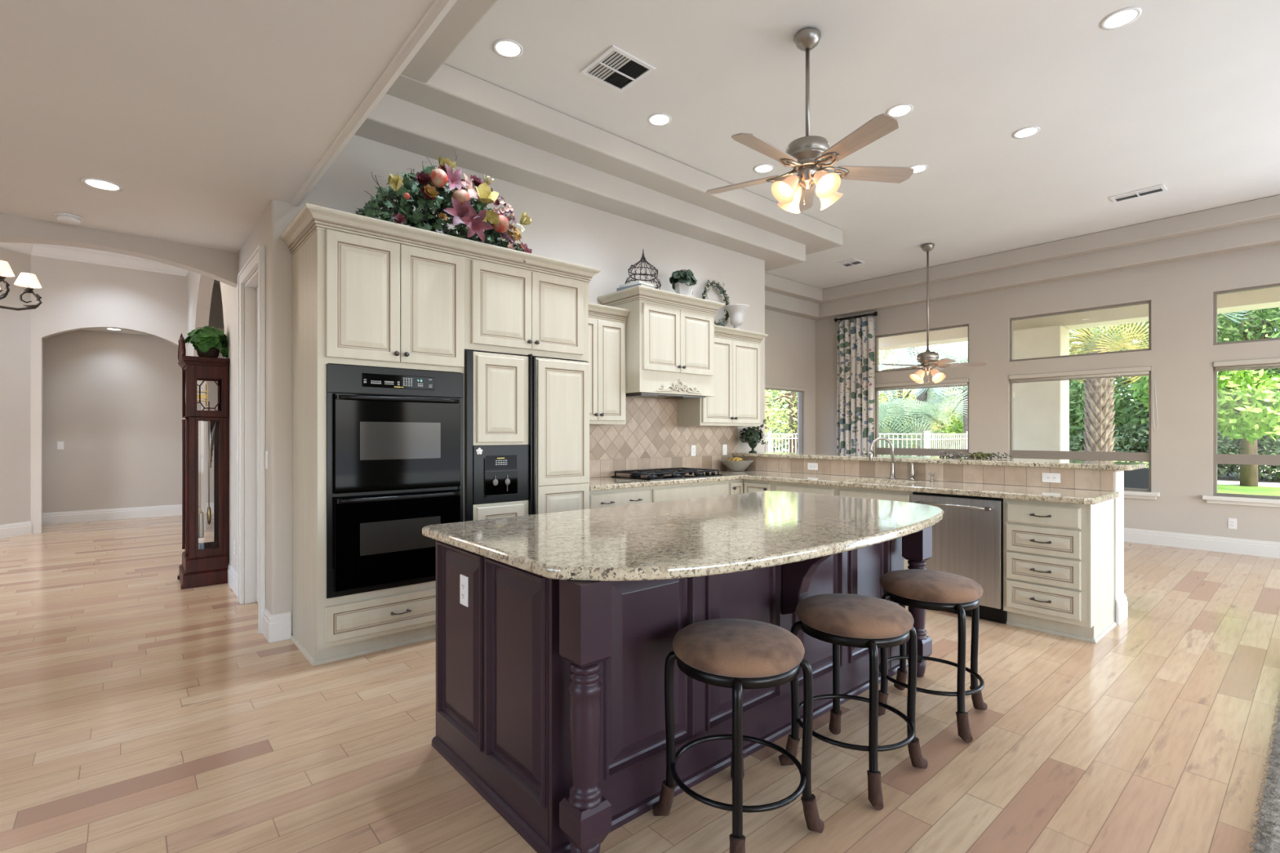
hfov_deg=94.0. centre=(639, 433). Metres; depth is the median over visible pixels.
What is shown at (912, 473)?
sprayer
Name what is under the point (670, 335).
range hood
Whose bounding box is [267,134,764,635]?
wall
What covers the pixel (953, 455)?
dried flowers
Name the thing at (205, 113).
ceiling
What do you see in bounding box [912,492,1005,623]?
dishwasher
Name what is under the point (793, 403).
tree
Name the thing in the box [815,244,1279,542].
wall
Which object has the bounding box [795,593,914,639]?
seat cushion
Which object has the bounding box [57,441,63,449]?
wall switch
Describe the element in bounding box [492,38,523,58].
recessed light
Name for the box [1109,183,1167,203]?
ceiling vent
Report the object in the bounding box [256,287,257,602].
door
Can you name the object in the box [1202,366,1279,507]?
window
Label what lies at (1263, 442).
shrub
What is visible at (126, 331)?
ceiling
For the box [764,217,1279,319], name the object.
crown molding
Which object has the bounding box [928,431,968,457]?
fence
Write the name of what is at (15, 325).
wall
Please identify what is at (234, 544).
power outlet
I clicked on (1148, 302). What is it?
window
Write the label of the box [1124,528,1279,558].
baseboard
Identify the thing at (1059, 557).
base cabinet
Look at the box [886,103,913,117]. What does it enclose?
recessed light
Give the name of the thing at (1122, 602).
baseboard
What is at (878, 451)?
window
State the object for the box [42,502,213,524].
baseboard
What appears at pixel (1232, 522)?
receptacle
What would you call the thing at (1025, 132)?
recessed light
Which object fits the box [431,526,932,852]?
base cabinet
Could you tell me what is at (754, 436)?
plant
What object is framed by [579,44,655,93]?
ceiling vent
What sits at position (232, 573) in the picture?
baseboard
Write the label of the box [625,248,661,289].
wire cage
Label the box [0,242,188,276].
trim
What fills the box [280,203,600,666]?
tall cabinet
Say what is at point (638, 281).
book
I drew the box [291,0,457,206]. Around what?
trim
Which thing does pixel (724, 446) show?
wall switch
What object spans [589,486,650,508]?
base cabinet
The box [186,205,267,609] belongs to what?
wall
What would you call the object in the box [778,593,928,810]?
bar stool
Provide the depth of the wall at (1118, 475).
4.16 m
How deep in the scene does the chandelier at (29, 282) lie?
4.93 m
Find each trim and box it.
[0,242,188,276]
[237,244,265,634]
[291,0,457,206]
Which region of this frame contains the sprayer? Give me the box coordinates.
[909,462,915,479]
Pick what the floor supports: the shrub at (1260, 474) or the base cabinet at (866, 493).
the base cabinet at (866, 493)
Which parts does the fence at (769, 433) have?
post, post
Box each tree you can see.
[764,389,797,452]
[764,389,889,453]
[768,391,797,452]
[879,342,968,455]
[879,388,963,457]
[938,380,1148,451]
[1069,315,1279,471]
[1082,306,1279,486]
[1128,368,1279,445]
[1133,309,1279,470]
[1217,307,1278,339]
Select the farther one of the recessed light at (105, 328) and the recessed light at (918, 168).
the recessed light at (105, 328)
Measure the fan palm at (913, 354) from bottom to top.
4.642 m
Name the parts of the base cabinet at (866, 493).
door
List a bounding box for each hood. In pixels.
[182,364,228,417]
[597,284,724,399]
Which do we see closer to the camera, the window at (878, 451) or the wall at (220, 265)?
the wall at (220, 265)
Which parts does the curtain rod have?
rod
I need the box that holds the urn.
[724,303,749,328]
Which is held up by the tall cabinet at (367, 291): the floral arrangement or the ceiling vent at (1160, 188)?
the floral arrangement
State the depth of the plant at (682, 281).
5.72 m
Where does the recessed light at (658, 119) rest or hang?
in the ceiling at (1184, 96)
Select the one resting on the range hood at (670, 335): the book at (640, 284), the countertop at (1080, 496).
the book at (640, 284)
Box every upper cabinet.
[587,302,630,425]
[677,324,768,426]
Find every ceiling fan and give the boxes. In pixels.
[706,27,914,213]
[880,243,986,383]
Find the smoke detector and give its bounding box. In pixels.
[53,212,83,224]
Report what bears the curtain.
hanging from the curtain rod
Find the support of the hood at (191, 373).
attached to the clock
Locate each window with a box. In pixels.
[799,391,803,453]
[875,324,968,373]
[875,382,968,457]
[1009,300,1151,361]
[1009,370,1159,499]
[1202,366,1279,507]
[1213,283,1279,345]
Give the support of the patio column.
on the floor
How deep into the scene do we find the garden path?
15.92 m
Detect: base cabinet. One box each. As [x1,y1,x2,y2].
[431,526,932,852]
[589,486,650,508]
[650,480,728,502]
[728,479,772,494]
[772,481,838,496]
[838,486,913,569]
[1003,498,1116,643]
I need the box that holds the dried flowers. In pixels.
[937,450,1013,458]
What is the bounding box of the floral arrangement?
[355,151,532,262]
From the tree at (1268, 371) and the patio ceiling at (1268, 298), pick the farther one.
the tree at (1268, 371)
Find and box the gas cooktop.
[611,467,723,480]
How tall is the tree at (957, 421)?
3.950 m
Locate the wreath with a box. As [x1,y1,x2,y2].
[702,279,730,326]
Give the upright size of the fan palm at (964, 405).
4.204 m
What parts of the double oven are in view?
oven door, oven door, handle, handle, control panel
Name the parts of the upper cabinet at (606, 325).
door, crown moulding, door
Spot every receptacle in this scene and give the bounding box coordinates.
[461,581,465,599]
[809,464,815,468]
[1045,475,1056,480]
[1230,520,1234,526]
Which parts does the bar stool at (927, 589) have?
leg, leg, leg, leg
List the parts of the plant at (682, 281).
pot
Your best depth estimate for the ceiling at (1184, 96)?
4.32 m
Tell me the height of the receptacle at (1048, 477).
0.034 m
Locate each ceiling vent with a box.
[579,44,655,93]
[835,257,865,267]
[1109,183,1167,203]
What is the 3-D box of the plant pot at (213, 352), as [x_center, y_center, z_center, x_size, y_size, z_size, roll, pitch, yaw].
[-3.827,-0.712,5.284,0.170,0.100,0.170,0,0,-41]
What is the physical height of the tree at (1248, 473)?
7.252 m
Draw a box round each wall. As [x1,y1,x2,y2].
[0,213,237,287]
[0,247,31,524]
[31,255,186,533]
[42,283,224,512]
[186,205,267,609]
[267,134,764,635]
[746,456,1124,622]
[764,309,815,453]
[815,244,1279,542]
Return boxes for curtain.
[836,315,875,454]
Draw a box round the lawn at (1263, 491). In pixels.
[1217,484,1279,496]
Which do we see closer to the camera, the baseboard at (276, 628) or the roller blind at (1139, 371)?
the baseboard at (276, 628)
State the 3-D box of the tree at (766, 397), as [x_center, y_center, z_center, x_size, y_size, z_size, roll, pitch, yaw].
[5.915,-2.621,28.259,5.998,7.981,6.022,0,0,-41]
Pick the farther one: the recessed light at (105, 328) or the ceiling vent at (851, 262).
the recessed light at (105, 328)
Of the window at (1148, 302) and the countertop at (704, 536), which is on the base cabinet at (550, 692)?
the countertop at (704, 536)
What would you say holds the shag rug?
on the floor
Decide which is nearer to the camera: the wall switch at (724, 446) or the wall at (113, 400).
the wall switch at (724, 446)
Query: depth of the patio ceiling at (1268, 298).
10.01 m
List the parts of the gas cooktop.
burner, plate, trim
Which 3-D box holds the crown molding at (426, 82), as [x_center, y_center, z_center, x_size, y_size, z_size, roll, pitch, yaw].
[3.168,-2.331,4.073,8.480,0.202,10.020,0,0,-41]
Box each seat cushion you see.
[672,618,804,678]
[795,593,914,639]
[879,568,983,603]
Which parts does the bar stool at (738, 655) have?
leg, leg, leg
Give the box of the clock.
[177,333,229,589]
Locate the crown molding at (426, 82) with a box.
[386,0,1279,303]
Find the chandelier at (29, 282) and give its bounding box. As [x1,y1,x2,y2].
[0,260,41,310]
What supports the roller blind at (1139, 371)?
attached to the wall at (1182, 355)
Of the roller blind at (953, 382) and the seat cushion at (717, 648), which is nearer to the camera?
the seat cushion at (717, 648)
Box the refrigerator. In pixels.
[464,350,589,521]
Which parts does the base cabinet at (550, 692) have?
raised panel, frame, raised panel, turned post, raised panel, shoe moulding, raised panel, frame, raised panel, raised panel, turned post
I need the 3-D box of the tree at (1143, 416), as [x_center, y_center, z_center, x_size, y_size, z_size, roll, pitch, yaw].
[17.753,-1.839,20.865,7.692,6.418,6.062,0,0,24]
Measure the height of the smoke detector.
0.039 m
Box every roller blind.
[764,384,804,392]
[875,377,968,391]
[1008,365,1151,383]
[1213,357,1279,371]
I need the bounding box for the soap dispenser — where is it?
[928,472,934,481]
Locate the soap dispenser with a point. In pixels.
(931, 474)
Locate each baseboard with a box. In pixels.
[0,520,31,538]
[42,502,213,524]
[227,562,237,596]
[262,608,291,643]
[1115,593,1127,625]
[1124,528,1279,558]
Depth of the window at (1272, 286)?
6.59 m
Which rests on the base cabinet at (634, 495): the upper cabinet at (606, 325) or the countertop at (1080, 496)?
the countertop at (1080, 496)
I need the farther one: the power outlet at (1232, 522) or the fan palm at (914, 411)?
the fan palm at (914, 411)
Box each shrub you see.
[1069,422,1240,478]
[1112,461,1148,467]
[1143,423,1279,482]
[1257,435,1279,481]
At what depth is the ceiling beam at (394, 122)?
4.87 m
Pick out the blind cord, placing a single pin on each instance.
(1153, 380)
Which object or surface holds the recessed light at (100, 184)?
in the ceiling at (205, 113)
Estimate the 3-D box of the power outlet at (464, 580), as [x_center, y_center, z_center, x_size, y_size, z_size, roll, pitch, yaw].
[-0.679,0.605,2.301,0.008,0.115,0.070,0,0,-41]
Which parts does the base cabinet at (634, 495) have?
handle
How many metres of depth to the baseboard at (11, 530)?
7.62 m
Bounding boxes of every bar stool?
[652,618,824,852]
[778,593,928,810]
[878,568,987,743]
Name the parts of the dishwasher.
handle, kick plate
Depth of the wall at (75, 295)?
8.16 m
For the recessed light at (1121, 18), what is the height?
0.006 m
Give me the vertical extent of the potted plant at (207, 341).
0.299 m
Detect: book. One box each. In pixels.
[616,283,655,291]
[618,280,654,288]
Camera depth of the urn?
6.33 m
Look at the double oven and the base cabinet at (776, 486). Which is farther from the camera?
the base cabinet at (776, 486)
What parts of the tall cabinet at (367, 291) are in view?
door, toe moulding, drawer, knob, handle, knob, door, crown moulding, door, door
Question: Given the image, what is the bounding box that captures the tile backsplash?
[589,396,737,477]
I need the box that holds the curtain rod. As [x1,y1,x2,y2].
[834,311,877,322]
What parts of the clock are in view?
door, chain, cornice, pendulum rod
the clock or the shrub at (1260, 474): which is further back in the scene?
the shrub at (1260, 474)
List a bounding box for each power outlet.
[233,540,235,555]
[459,573,468,607]
[690,444,695,456]
[807,462,817,470]
[1042,472,1060,483]
[1227,518,1236,528]
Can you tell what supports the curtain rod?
attached to the wall at (1182, 355)
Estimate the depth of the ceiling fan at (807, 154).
3.57 m
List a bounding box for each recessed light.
[80,177,123,191]
[105,328,122,330]
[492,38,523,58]
[647,112,671,126]
[753,164,774,173]
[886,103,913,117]
[909,164,928,173]
[1012,126,1040,138]
[1100,6,1142,30]
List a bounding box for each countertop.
[422,490,944,581]
[589,469,1119,504]
[731,451,1146,471]
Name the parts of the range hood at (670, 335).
door, crown moulding, door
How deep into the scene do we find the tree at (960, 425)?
22.62 m
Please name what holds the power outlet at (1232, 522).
attached to the wall at (1182, 355)
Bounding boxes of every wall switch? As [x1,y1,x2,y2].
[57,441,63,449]
[265,451,268,469]
[722,444,727,454]
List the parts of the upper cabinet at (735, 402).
door, crown moulding, door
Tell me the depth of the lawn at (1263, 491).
14.29 m
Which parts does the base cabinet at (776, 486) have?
drawer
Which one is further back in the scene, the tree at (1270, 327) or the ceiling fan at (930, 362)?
the tree at (1270, 327)
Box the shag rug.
[1243,683,1279,852]
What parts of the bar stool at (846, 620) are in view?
leg, leg, leg, leg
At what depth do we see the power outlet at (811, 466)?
5.88 m
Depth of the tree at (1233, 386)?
13.61 m
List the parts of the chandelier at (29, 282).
arm, lamp shade, arm, lamp shade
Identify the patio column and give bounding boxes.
[1013,324,1069,460]
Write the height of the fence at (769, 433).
1.430 m
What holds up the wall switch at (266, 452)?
attached to the wall at (258, 235)
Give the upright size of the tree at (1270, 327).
9.412 m
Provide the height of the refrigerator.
1.848 m
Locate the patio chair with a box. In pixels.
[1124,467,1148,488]
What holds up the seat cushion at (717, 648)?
on the bar stool at (738, 655)
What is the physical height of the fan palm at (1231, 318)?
7.357 m
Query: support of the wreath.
on the upper cabinet at (735, 402)
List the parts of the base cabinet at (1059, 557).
handle, handle, handle, handle, drawer, drawer, drawer, drawer, toe moulding, panel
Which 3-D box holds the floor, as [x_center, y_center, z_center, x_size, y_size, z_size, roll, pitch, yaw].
[-0.711,1.370,5.334,13.100,0.120,17.400,0,0,-41]
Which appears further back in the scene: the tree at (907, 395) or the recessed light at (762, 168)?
the tree at (907, 395)
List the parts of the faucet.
spout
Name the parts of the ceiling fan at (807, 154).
blade, blade, lamp shade, bulb, lamp shade, blade, bulb, lamp shade, lamp shade, blade, blade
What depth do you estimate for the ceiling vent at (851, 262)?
8.45 m
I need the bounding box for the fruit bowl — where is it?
[720,459,753,471]
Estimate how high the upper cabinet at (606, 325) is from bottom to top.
0.993 m
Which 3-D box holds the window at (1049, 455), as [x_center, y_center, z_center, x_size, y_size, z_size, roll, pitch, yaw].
[5.571,-0.015,7.639,0.170,1.580,1.665,0,0,-41]
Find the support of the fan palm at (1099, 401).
on the lawn at (1263, 491)
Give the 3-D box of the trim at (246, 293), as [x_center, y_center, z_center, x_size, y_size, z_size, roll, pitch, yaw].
[-2.758,0.035,4.311,0.136,2.550,0.990,0,0,-41]
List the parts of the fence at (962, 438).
post, post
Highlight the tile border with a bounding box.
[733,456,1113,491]
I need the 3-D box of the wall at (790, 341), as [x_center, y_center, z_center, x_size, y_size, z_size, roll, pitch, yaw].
[1.927,-0.561,8.644,4.220,3.742,1.560,0,0,-41]
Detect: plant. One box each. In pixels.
[184,325,228,357]
[669,269,697,296]
[739,419,768,453]
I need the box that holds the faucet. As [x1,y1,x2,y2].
[868,437,896,479]
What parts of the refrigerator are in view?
freezer door, panel, panel, button panel, handle, handle, door, door panel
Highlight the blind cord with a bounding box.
[1152,379,1158,428]
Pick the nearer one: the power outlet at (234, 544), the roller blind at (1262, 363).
the power outlet at (234, 544)
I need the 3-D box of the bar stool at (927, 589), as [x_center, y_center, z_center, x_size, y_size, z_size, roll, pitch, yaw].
[1.355,0.985,2.790,0.445,0.646,0.445,0,0,40]
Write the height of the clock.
2.190 m
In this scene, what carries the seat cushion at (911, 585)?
on the bar stool at (927, 589)
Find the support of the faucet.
on the countertop at (1080, 496)
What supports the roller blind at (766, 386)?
attached to the wall at (790, 341)
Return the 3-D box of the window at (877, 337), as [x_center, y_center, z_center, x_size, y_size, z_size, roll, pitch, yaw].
[4.316,-1.290,9.175,0.060,0.600,1.440,0,0,-41]
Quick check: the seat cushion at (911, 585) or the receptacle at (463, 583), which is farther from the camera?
the seat cushion at (911, 585)
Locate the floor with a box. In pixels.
[0,512,1279,852]
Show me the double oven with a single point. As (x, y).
(395, 436)
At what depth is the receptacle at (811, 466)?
5.88 m
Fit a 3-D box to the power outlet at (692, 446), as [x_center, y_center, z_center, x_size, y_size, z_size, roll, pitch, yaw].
[0.558,0.175,6.221,0.070,0.115,0.008,0,0,-41]
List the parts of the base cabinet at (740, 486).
door, door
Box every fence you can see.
[764,431,928,456]
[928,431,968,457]
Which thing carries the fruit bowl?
on the countertop at (1080, 496)
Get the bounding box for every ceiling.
[0,0,438,252]
[83,327,224,335]
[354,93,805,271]
[444,0,1279,288]
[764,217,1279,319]
[879,287,1279,351]
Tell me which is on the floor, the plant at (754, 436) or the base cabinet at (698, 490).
the base cabinet at (698, 490)
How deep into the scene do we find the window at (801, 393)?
10.29 m
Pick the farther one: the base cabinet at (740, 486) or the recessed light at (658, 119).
the base cabinet at (740, 486)
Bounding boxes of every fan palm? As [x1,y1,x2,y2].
[879,342,968,456]
[879,395,957,456]
[907,342,968,448]
[1069,321,1148,462]
[1145,310,1254,324]
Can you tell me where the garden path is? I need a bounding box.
[1217,480,1279,487]
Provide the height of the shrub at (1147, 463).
0.945 m
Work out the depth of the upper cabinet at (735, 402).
6.11 m
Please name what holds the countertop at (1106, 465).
on the wall at (1118, 475)
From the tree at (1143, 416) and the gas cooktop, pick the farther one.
the tree at (1143, 416)
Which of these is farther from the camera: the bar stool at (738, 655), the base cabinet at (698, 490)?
the base cabinet at (698, 490)
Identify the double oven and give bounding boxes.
[326,364,463,598]

